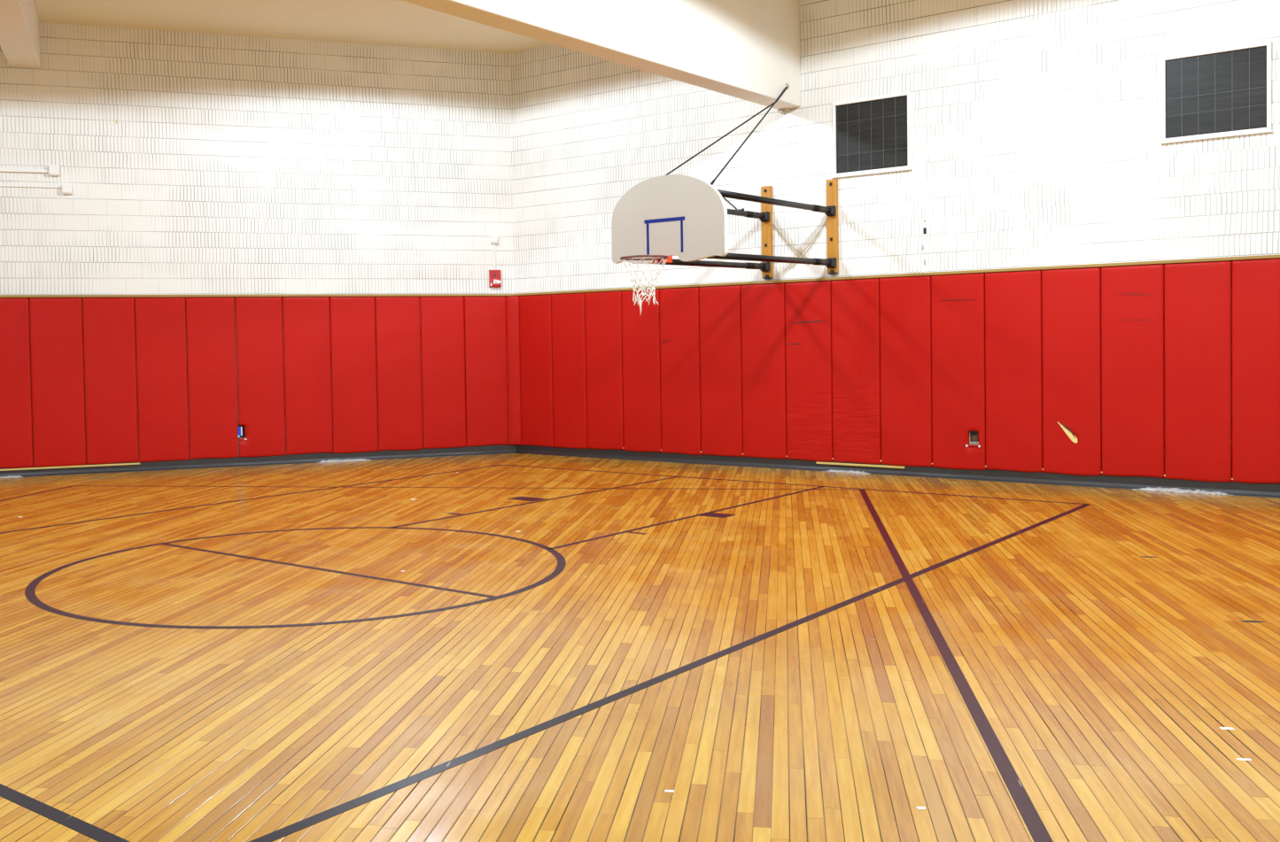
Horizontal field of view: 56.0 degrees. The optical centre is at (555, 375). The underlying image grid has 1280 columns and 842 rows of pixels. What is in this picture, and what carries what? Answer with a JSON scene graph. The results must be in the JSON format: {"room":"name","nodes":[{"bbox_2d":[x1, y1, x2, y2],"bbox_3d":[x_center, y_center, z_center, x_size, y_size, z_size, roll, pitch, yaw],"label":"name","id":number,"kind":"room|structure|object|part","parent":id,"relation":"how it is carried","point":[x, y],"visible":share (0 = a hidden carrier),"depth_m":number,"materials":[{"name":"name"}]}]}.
{"room":"indoor basketball gym","nodes":[
{"label":"indoor basketball gym","id":0,"kind":"room"},
{"bbox_2d":[0,22,513,464],"bbox_3d":[-6.790,-1.595,15.253,13.286,5.750,0.226,-2,2,-19],"label":"wall","id":1,"kind":"structure","parent":0,"point":[193,163],"depth_m":16.06,"materials":[{"name":"white brick"}]},
{"bbox_2d":[0,298,33,468],"bbox_3d":[-6.935,0.097,15.095,0.626,2.147,0.053,-2,2,-19],"label":"pad","id":2,"kind":"object","parent":1,"relation":"attached to","point":[16,430],"visible":1,"depth_m":15.12,"materials":[{"name":"red plastic"}]},
{"bbox_2d":[0,168,48,173],"bbox_3d":[-7.777,-2.560,14.752,2.870,0.044,0.035,-2,2,-19],"label":"cable raceway","id":3,"kind":"object","parent":1,"relation":"attached to","point":[17,170],"visible":1,"depth_m":15.12,"materials":[{"name":"white plastic"}]},
{"bbox_2d":[0,185,62,187],"bbox_3d":[-7.706,-2.364,14.789,3.018,0.018,0.020,-2,2,-19],"label":"cable raceway","id":4,"kind":"object","parent":1,"relation":"attached to","point":[0,185],"visible":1,"depth_m":15.16,"materials":[{"name":"white plastic"}]},
{"bbox_2d":[48,164,59,176],"bbox_3d":[-6.361,-2.608,15.236,0.122,0.130,0.062,-2,2,-19],"label":"junction box","id":5,"kind":"object","parent":1,"relation":"attached to","point":[53,169],"visible":1,"depth_m":15.21,"materials":[{"name":"white paint"}]},
{"bbox_2d":[29,297,85,467],"bbox_3d":[-6.341,0.085,15.303,0.620,2.155,0.055,-2,2,-19],"label":"pad","id":6,"kind":"object","parent":1,"relation":"attached to","point":[56,323],"visible":1,"depth_m":15.28,"materials":[{"name":"red plastic"}]},
{"bbox_2d":[62,184,71,193],"bbox_3d":[-6.220,-2.380,15.290,0.116,0.124,0.062,-2,2,-19],"label":"junction box","id":7,"kind":"object","parent":1,"relation":"attached to","point":[66,189],"visible":1,"depth_m":15.26,"materials":[{"name":"white paint"}]},
{"bbox_2d":[0,463,139,471],"bbox_3d":[-6.857,1.183,15.133,3.070,0.020,0.020,-2,2,-19],"label":"batten","id":8,"kind":"object","parent":1,"relation":"attached to","point":[122,463],"visible":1,"depth_m":15.35,"materials":[{"name":"wood"}]},
{"bbox_2d":[82,297,138,464],"bbox_3d":[-5.747,0.065,15.513,0.630,2.146,0.053,-2,2,-19],"label":"pad","id":9,"kind":"object","parent":1,"relation":"attached to","point":[109,333],"visible":1,"depth_m":15.49,"materials":[{"name":"red plastic"}]},
{"bbox_2d":[134,297,189,462],"bbox_3d":[-5.148,0.050,15.723,0.628,2.148,0.053,-2,2,-19],"label":"pad","id":10,"kind":"object","parent":1,"relation":"attached to","point":[160,322],"visible":1,"depth_m":15.70,"materials":[{"name":"red plastic"}]},
{"bbox_2d":[186,297,238,459],"bbox_3d":[-4.553,0.033,15.932,0.622,2.146,0.054,-2,2,-19],"label":"pad","id":11,"kind":"object","parent":1,"relation":"attached to","point":[210,321],"visible":1,"depth_m":15.91,"materials":[{"name":"red plastic"}]},
{"bbox_2d":[237,425,245,438],"bbox_3d":[-4.204,0.750,16.078,0.098,0.170,0.042,-2,2,-19],"label":"electrical outlet","id":12,"kind":"object","parent":1,"relation":"attached to","point":[241,428],"visible":1,"depth_m":16.07,"materials":[{"name":"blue plastic"}]},
{"bbox_2d":[0,294,512,297],"bbox_3d":[-4.847,-1.052,15.806,9.020,0.032,0.054,-2,2,-19],"label":"trim","id":13,"kind":"structure","parent":1,"relation":"attached to","point":[274,295],"depth_m":16.08,"materials":[{"name":"brown wood"}]},
{"bbox_2d":[0,444,516,478],"bbox_3d":[-6.651,1.216,15.214,12.910,0.128,0.064,-2,2,-19],"label":"baseboard","id":14,"kind":"structure","parent":1,"relation":"attached to","point":[308,458],"depth_m":16.15,"materials":[{"name":"grey rubber"}]},
{"bbox_2d":[234,297,285,457],"bbox_3d":[-3.963,0.019,16.140,0.614,2.149,0.052,-2,2,-19],"label":"pad","id":15,"kind":"object","parent":1,"relation":"attached to","point":[259,321],"visible":1,"depth_m":16.11,"materials":[{"name":"red plastic"}]},
{"bbox_2d":[282,296,333,455],"bbox_3d":[-3.370,-0.002,16.349,0.632,2.139,0.052,-2,2,-19],"label":"pad","id":16,"kind":"object","parent":1,"relation":"attached to","point":[306,320],"visible":1,"depth_m":16.32,"materials":[{"name":"red plastic"}]},
{"bbox_2d":[329,296,378,453],"bbox_3d":[-2.773,-0.010,16.558,0.621,2.154,0.053,-2,2,-19],"label":"pad","id":17,"kind":"object","parent":1,"relation":"attached to","point":[352,319],"visible":1,"depth_m":16.53,"materials":[{"name":"red plastic"}]},
{"bbox_2d":[374,296,422,450],"bbox_3d":[-2.178,-0.025,16.767,0.630,2.155,0.053,-2,2,-19],"label":"pad","id":18,"kind":"object","parent":1,"relation":"attached to","point":[398,321],"visible":1,"depth_m":16.74,"materials":[{"name":"red leather"}]},
{"bbox_2d":[419,296,466,449],"bbox_3d":[-1.578,-0.045,16.978,0.630,2.147,0.053,-2,2,-19],"label":"pad","id":19,"kind":"object","parent":1,"relation":"attached to","point":[442,318],"visible":1,"depth_m":16.95,"materials":[{"name":"red leather"}]},
{"bbox_2d":[464,296,508,447],"bbox_3d":[-0.983,-0.064,17.188,0.620,2.142,0.052,-2,2,-19],"label":"pad","id":20,"kind":"object","parent":1,"relation":"attached to","point":[484,317],"visible":1,"depth_m":17.16,"materials":[{"name":"red leather"}]},
{"bbox_2d":[490,235,497,243],"bbox_3d":[-0.869,-1.950,17.183,0.099,0.107,0.062,-2,2,-19],"label":"junction box","id":21,"kind":"object","parent":1,"relation":"attached to","point":[493,238],"visible":1,"depth_m":17.16,"materials":[{"name":"white paint"}]},
{"bbox_2d":[492,243,496,270],"bbox_3d":[-0.873,-1.711,17.208,0.032,0.394,0.022,-2,2,-19],"label":"cable raceway","id":22,"kind":"object","parent":1,"relation":"attached to","point":[493,244],"visible":1,"depth_m":17.20,"materials":[{"name":"white plastic"}]},
{"bbox_2d":[488,270,501,287],"bbox_3d":[-0.859,-1.391,17.195,0.160,0.250,0.070,-2,2,-19],"label":"fire alarm","id":23,"kind":"object","parent":1,"relation":"attached to","point":[494,275],"visible":1,"depth_m":17.18,"materials":[{"name":"red plastic"}]},
{"bbox_2d":[505,295,521,445],"bbox_3d":[-0.590,-0.070,17.277,0.193,2.148,0.053,-1,2,10],"label":"pad","id":24,"kind":"object","parent":1,"relation":"attached to","point":[512,303],"visible":1,"depth_m":17.25,"materials":[{"name":"red leather"}]},
{"bbox_2d":[33,0,550,53],"bbox_3d":[-3.080,-4.382,6.953,23.349,0.150,19.490,0,2,39],"label":"ceiling","id":25,"kind":"structure","parent":0,"point":[379,22],"depth_m":15.26,"materials":[{"name":"beige paint"}]},
{"bbox_2d":[0,0,40,68],"bbox_3d":[-5.232,-4.088,10.995,0.365,0.585,8.750,-2,2,-19],"label":"ceiling beam","id":26,"kind":"structure","parent":25,"relation":"attached to","point":[19,24],"depth_m":13.79,"materials":[{"name":"paint"}]},
{"bbox_2d":[402,0,800,114],"bbox_3d":[-3.154,-3.583,7.069,0.308,1.450,19.046,0,2,39],"label":"ceiling beam","id":27,"kind":"structure","parent":25,"relation":"attached to","point":[745,50],"depth_m":12.38,"materials":[{"name":"paint"}]},
{"bbox_2d":[0,453,1279,841],"bbox_3d":[-2.981,1.500,7.115,23.349,0.121,19.490,0,2,39],"label":"floor","id":28,"kind":"structure","parent":0,"point":[233,654],"depth_m":6.05,"materials":[{"name":"brown wood"}]},
{"bbox_2d":[0,475,23,478],"bbox_3d":[-6.911,1.273,15.087,0.433,0.028,0.045,-2,2,-20],"label":"tape strip","id":29,"kind":"object","parent":28,"relation":"on","point":[8,477],"visible":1,"depth_m":15.11,"materials":[{"name":"white plastic"}]},
{"bbox_2d":[314,458,372,463],"bbox_3d":[-2.908,1.165,16.494,0.784,0.032,0.045,-2,2,-19],"label":"tape strip","id":30,"kind":"object","parent":28,"relation":"on","point":[356,460],"visible":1,"depth_m":16.48,"materials":[{"name":"white plastic"}]},
{"bbox_2d":[664,790,674,792],"bbox_3d":[0.402,1.462,4.220,0.033,0.002,0.018,-1,2,10],"label":"scrap","id":31,"kind":"object","parent":28,"relation":"on","point":[665,791],"visible":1,"depth_m":4.22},
{"bbox_2d":[823,469,868,473],"bbox_3d":[3.422,1.125,14.092,0.625,0.030,0.046,0,2,39],"label":"tape strip","id":32,"kind":"object","parent":28,"relation":"on","point":[830,470],"visible":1,"depth_m":14.09,"materials":[{"name":"white plastic"}]},
{"bbox_2d":[915,806,925,809],"bbox_3d":[1.230,1.453,4.030,0.029,0.002,0.019,-1,2,10],"label":"scrap","id":33,"kind":"object","parent":28,"relation":"on","point":[918,808],"visible":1,"depth_m":4.03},
{"bbox_2d":[1132,487,1233,496],"bbox_3d":[6.191,1.135,11.855,0.903,0.039,0.046,0,2,39],"label":"tape strip","id":34,"kind":"object","parent":28,"relation":"on","point":[1173,490],"visible":1,"depth_m":11.87,"materials":[{"name":"white plastic"}]},
{"bbox_2d":[1218,727,1234,729],"bbox_3d":[2.681,1.408,4.785,0.052,0.002,0.028,-1,2,9],"label":"scrap","id":35,"kind":"object","parent":28,"relation":"on","point":[1221,728],"visible":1,"depth_m":4.79,"materials":[{"name":"white paper"}]},
{"bbox_2d":[1235,758,1251,760],"bbox_3d":[2.548,1.419,4.437,0.050,0.002,0.020,-1,2,10],"label":"scrap","id":36,"kind":"object","parent":28,"relation":"on","point":[1238,759],"visible":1,"depth_m":4.44,"materials":[{"name":"white paper"}]},
{"bbox_2d":[509,0,1279,414],"bbox_3d":[5.734,-1.727,12.330,16.371,5.750,0.226,0,2,39],"label":"wall","id":37,"kind":"structure","parent":0,"point":[1035,125],"depth_m":13.32,"materials":[{"name":"white brick"}]},
{"bbox_2d":[519,294,553,447],"bbox_3d":[-0.262,-0.069,17.071,0.590,2.149,0.052,0,2,39],"label":"pad","id":38,"kind":"object","parent":37,"relation":"attached to","point":[535,312],"visible":1,"depth_m":17.04,"materials":[{"name":"red leather"}]},
{"bbox_2d":[550,293,587,449],"bbox_3d":[0.201,-0.065,16.697,0.588,2.153,0.052,0,2,39],"label":"pad","id":39,"kind":"object","parent":37,"relation":"attached to","point":[568,310],"visible":1,"depth_m":16.66,"materials":[{"name":"red leather"}]},
{"bbox_2d":[584,291,623,449],"bbox_3d":[0.672,-0.065,16.315,0.613,2.148,0.054,0,2,39],"label":"pad","id":40,"kind":"object","parent":37,"relation":"attached to","point":[603,310],"visible":1,"depth_m":16.28,"materials":[{"name":"red leather"}]},
{"bbox_2d":[621,289,661,452],"bbox_3d":[1.149,-0.060,15.931,0.609,2.152,0.052,0,2,39],"label":"pad","id":41,"kind":"object","parent":37,"relation":"attached to","point":[640,333],"visible":0.94,"depth_m":15.90,"materials":[{"name":"red plastic"}]},
{"bbox_2d":[659,287,701,455],"bbox_3d":[1.622,-0.056,15.547,0.608,2.155,0.056,0,2,39],"label":"pad","id":42,"kind":"object","parent":37,"relation":"attached to","point":[679,308],"visible":1,"depth_m":15.51,"materials":[{"name":"red leather"}]},
{"bbox_2d":[698,285,743,457],"bbox_3d":[2.096,-0.057,15.167,0.606,2.148,0.051,0,2,39],"label":"pad","id":43,"kind":"object","parent":37,"relation":"attached to","point":[720,306],"visible":1,"depth_m":15.13,"materials":[{"name":"red leather"}]},
{"bbox_2d":[611,82,838,314],"bbox_3d":[1.834,-2.024,13.069,1.370,2.745,3.518,0,2,39],"label":"basketball hoop","id":44,"kind":"object","parent":37,"relation":"attached to","point":[659,219],"visible":1,"depth_m":12.32,"materials":[{"name":"paint"}]},
{"bbox_3d":[2.596,-1.759,14.691,0.128,1.120,0.056,0,2,39],"label":"wall post","id":45,"kind":"part","parent":44,"relation":"part of","materials":[{"name":"brown wood"}]},
{"bbox_3d":[2.903,-1.592,14.460,0.615,0.526,0.007,0,2,39],"label":"brace cord","id":46,"kind":"part","parent":44,"relation":"part of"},
{"bbox_3d":[2.849,-1.592,14.504,0.476,0.526,0.007,0,2,39],"label":"brace cord","id":47,"kind":"part","parent":44,"relation":"part of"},
{"bbox_3d":[2.994,-1.542,14.389,0.586,0.566,0.007,0,2,39],"label":"brace cord","id":48,"kind":"part","parent":44,"relation":"part of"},
{"bbox_3d":[3.029,-1.576,14.359,0.497,0.557,0.009,0,2,39],"label":"brace cord","id":49,"kind":"part","parent":44,"relation":"part of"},
{"bbox_3d":[3.271,-1.761,14.145,0.128,1.102,0.056,0,2,39],"label":"wall post","id":50,"kind":"part","parent":44,"relation":"part of","materials":[{"name":"brown wood"}]},
{"bbox_2d":[740,283,787,459],"bbox_3d":[2.570,-0.054,14.783,0.611,2.149,0.054,0,2,39],"label":"pad","id":51,"kind":"object","parent":37,"relation":"attached to","point":[763,306],"visible":1,"depth_m":14.75,"materials":[{"name":"red plastic"}]},
{"bbox_2d":[784,280,833,461],"bbox_3d":[3.043,-0.050,14.399,0.606,2.152,0.056,0,2,39],"label":"pad","id":52,"kind":"object","parent":37,"relation":"attached to","point":[809,377],"visible":1,"depth_m":14.37,"materials":[{"name":"red plastic"}]},
{"bbox_2d":[830,278,881,464],"bbox_3d":[3.513,-0.050,14.019,0.601,2.148,0.056,0,2,39],"label":"pad","id":53,"kind":"object","parent":37,"relation":"attached to","point":[856,333],"visible":1,"depth_m":13.99,"materials":[{"name":"red leather"}]},
{"bbox_2d":[816,461,904,468],"bbox_3d":[3.556,1.044,14.015,1.095,0.023,0.020,0,2,39],"label":"batten","id":54,"kind":"object","parent":37,"relation":"attached to","point":[828,463],"visible":1,"depth_m":13.99,"materials":[{"name":"wood"}]},
{"bbox_2d":[831,91,912,178],"bbox_3d":[3.637,-2.764,13.820,0.970,0.877,0.042,0,2,39],"label":"window","id":55,"kind":"structure","parent":37,"relation":"in","point":[871,135],"depth_m":13.82,"materials":[{"name":"black glass"}]},
{"bbox_3d":[3.644,-2.334,13.831,0.970,0.016,0.040,0,2,39],"label":"sill","id":56,"kind":"part","parent":55,"relation":"part of","materials":[{"name":"white paint"}]},
{"bbox_2d":[512,254,1279,295],"bbox_3d":[4.303,-1.139,13.338,12.620,0.032,0.054,0,2,39],"label":"trim","id":57,"kind":"structure","parent":37,"relation":"attached to","point":[1277,256],"depth_m":13.30,"materials":[{"name":"brown wood"}]},
{"bbox_2d":[515,445,1279,498],"bbox_3d":[5.625,1.087,12.356,15.910,0.128,0.064,0,2,39],"label":"baseboard","id":58,"kind":"structure","parent":37,"relation":"attached to","point":[1128,483],"depth_m":13.38,"materials":[{"name":"grey rubber"}]},
{"bbox_2d":[879,275,932,466],"bbox_3d":[3.985,-0.045,13.641,0.606,2.153,0.052,0,2,39],"label":"pad","id":59,"kind":"object","parent":37,"relation":"attached to","point":[905,325],"visible":1,"depth_m":13.61,"materials":[{"name":"red leather"}]},
{"bbox_2d":[930,272,985,470],"bbox_3d":[4.450,-0.040,13.258,0.597,2.157,0.064,0,2,39],"label":"pad","id":60,"kind":"object","parent":37,"relation":"attached to","point":[958,301],"depth_m":13.23,"materials":[{"name":"red plastic"}]},
{"bbox_3d":[4.582,0.771,13.151,0.161,0.026,0.012,0,2,39],"label":"trim strip","id":61,"kind":"part","parent":60,"relation":"part of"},
{"bbox_2d":[969,431,978,444],"bbox_3d":[4.612,0.682,13.186,0.101,0.149,0.019,0,2,39],"label":"electrical outlet","id":62,"kind":"object","parent":37,"relation":"attached to","point":[973,435],"visible":1,"depth_m":13.19,"materials":[{"name":"metal"}]},
{"bbox_2d":[970,435,977,441],"bbox_3d":[4.610,0.688,13.183,0.072,0.065,0.008,0,2,39],"label":"receptacle","id":63,"kind":"object","parent":62,"relation":"attached to","point":[973,438],"depth_m":13.18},
{"bbox_2d":[985,270,1043,473],"bbox_3d":[4.920,-0.042,12.884,0.601,2.148,0.054,0,2,39],"label":"pad","id":64,"kind":"object","parent":37,"relation":"attached to","point":[1013,314],"visible":1,"depth_m":12.85,"materials":[{"name":"red plastic"}]},
{"bbox_2d":[1041,267,1101,475],"bbox_3d":[5.377,-0.037,12.506,0.584,2.153,0.067,0,2,39],"label":"pad","id":65,"kind":"object","parent":37,"relation":"attached to","point":[1071,298],"visible":1,"depth_m":12.48,"materials":[{"name":"red leather"}]},
{"bbox_2d":[1101,263,1164,478],"bbox_3d":[5.838,-0.041,12.140,0.591,2.141,0.056,0,2,39],"label":"pad","id":66,"kind":"object","parent":37,"relation":"attached to","point":[1133,351],"visible":1,"depth_m":12.11,"materials":[{"name":"red leather"}]},
{"bbox_2d":[1163,261,1232,482],"bbox_3d":[6.300,-0.035,11.770,0.591,2.148,0.054,0,2,39],"label":"pad","id":67,"kind":"object","parent":37,"relation":"attached to","point":[1198,415],"visible":1,"depth_m":11.73,"materials":[{"name":"red leather"}]},
{"bbox_2d":[1160,41,1272,144],"bbox_3d":[6.382,-2.727,11.604,0.966,0.852,0.042,0,2,39],"label":"window","id":68,"kind":"structure","parent":37,"relation":"in","point":[1224,92],"depth_m":11.60,"materials":[{"name":"black glass"}]},
{"bbox_3d":[6.389,-2.309,11.614,0.966,0.016,0.040,0,2,39],"label":"sill","id":69,"kind":"part","parent":68,"relation":"part of","materials":[{"name":"white paint"}]},
{"bbox_2d":[1231,258,1279,484],"bbox_3d":[6.764,-0.036,11.394,0.602,2.141,0.054,0,2,39],"label":"pad","id":70,"kind":"object","parent":37,"relation":"attached to","point":[1255,283],"visible":1,"depth_m":11.43,"materials":[{"name":"red leather"}]}
]}

